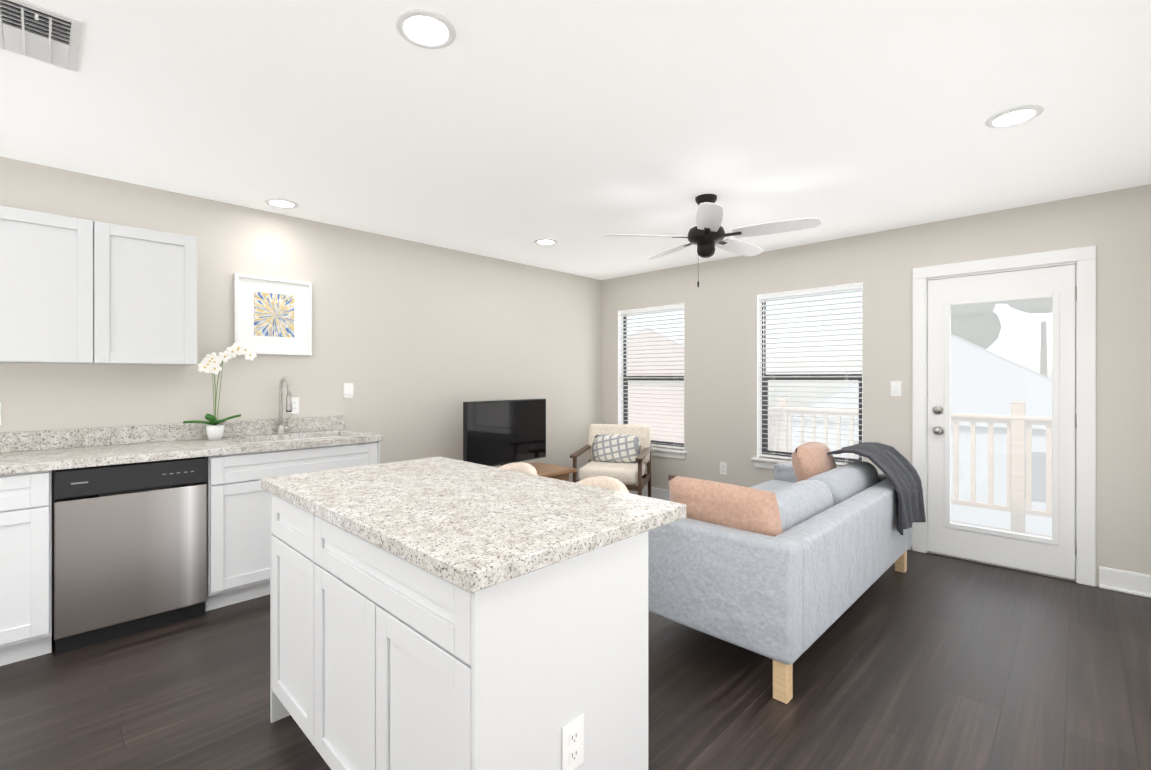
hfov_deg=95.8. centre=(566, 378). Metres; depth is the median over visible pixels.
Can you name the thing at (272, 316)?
picture frame
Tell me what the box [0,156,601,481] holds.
wall
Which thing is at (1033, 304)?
tree
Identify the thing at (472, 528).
island countertop
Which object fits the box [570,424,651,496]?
armchair
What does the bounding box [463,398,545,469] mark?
television
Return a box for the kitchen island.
[270,496,647,769]
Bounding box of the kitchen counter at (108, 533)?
[0,342,382,665]
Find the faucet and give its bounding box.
[276,377,291,433]
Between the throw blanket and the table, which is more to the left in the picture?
the table
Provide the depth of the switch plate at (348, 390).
3.99 m
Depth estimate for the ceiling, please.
2.27 m
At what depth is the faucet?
3.58 m
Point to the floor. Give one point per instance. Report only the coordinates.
(932, 662)
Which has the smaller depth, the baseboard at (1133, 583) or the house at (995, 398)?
the baseboard at (1133, 583)
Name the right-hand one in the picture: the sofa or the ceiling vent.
the sofa
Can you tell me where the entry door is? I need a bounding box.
[927,264,1076,578]
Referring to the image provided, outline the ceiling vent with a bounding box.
[0,0,82,71]
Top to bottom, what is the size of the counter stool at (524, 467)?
0.876 m
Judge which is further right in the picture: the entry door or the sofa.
the entry door
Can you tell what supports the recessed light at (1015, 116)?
in the ceiling
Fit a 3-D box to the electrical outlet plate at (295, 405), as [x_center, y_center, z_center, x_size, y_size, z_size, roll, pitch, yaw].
[-1.948,0.191,3.710,0.008,0.117,0.072,0,0,45]
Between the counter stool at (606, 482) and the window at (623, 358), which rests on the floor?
the counter stool at (606, 482)
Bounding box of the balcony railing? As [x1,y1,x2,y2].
[768,398,1051,537]
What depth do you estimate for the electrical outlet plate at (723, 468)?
5.01 m
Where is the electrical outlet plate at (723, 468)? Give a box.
[720,462,726,474]
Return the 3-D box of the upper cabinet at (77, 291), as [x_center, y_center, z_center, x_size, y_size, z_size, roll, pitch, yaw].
[-2.747,-0.456,2.671,0.328,0.746,0.575,0,0,45]
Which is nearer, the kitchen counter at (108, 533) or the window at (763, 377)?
the kitchen counter at (108, 533)
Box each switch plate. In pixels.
[344,383,353,397]
[890,381,900,395]
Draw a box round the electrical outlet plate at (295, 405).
[288,397,298,413]
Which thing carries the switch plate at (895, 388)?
attached to the wall at (720, 359)
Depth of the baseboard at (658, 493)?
5.55 m
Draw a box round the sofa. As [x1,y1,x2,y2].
[648,442,925,703]
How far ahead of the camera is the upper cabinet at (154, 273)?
2.90 m
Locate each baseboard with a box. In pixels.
[628,484,909,549]
[1099,566,1150,597]
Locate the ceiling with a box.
[0,0,1150,279]
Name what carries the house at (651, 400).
on the ground
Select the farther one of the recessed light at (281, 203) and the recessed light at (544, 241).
the recessed light at (544, 241)
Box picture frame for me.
[234,273,311,355]
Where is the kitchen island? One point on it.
(438, 613)
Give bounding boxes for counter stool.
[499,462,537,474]
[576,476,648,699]
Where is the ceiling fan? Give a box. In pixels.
[603,194,820,286]
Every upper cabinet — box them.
[0,206,111,363]
[112,224,196,365]
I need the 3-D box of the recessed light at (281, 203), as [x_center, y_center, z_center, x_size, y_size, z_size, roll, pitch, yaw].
[-1.876,-1.154,3.419,0.196,0.009,0.196,0,0,45]
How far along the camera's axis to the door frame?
3.31 m
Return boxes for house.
[627,327,683,442]
[792,334,1051,535]
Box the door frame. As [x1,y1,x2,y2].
[912,245,1095,586]
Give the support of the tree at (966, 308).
on the ground
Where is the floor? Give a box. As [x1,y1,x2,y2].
[0,550,1150,769]
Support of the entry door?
in the wall at (720, 359)
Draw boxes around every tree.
[951,302,1001,348]
[996,297,1051,376]
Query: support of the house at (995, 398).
on the ground
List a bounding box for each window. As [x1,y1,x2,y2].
[618,303,686,459]
[751,282,862,468]
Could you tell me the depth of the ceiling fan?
3.22 m
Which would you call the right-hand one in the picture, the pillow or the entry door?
the entry door
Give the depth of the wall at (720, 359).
4.01 m
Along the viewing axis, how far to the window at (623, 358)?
5.68 m
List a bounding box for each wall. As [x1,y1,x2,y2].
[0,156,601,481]
[602,184,1150,586]
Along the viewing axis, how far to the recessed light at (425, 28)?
1.71 m
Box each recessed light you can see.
[265,198,297,208]
[395,8,455,48]
[534,238,556,244]
[985,105,1043,128]
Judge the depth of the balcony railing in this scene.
4.59 m
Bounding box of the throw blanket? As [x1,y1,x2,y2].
[827,442,925,534]
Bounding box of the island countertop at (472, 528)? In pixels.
[261,456,685,595]
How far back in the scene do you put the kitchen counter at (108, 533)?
2.68 m

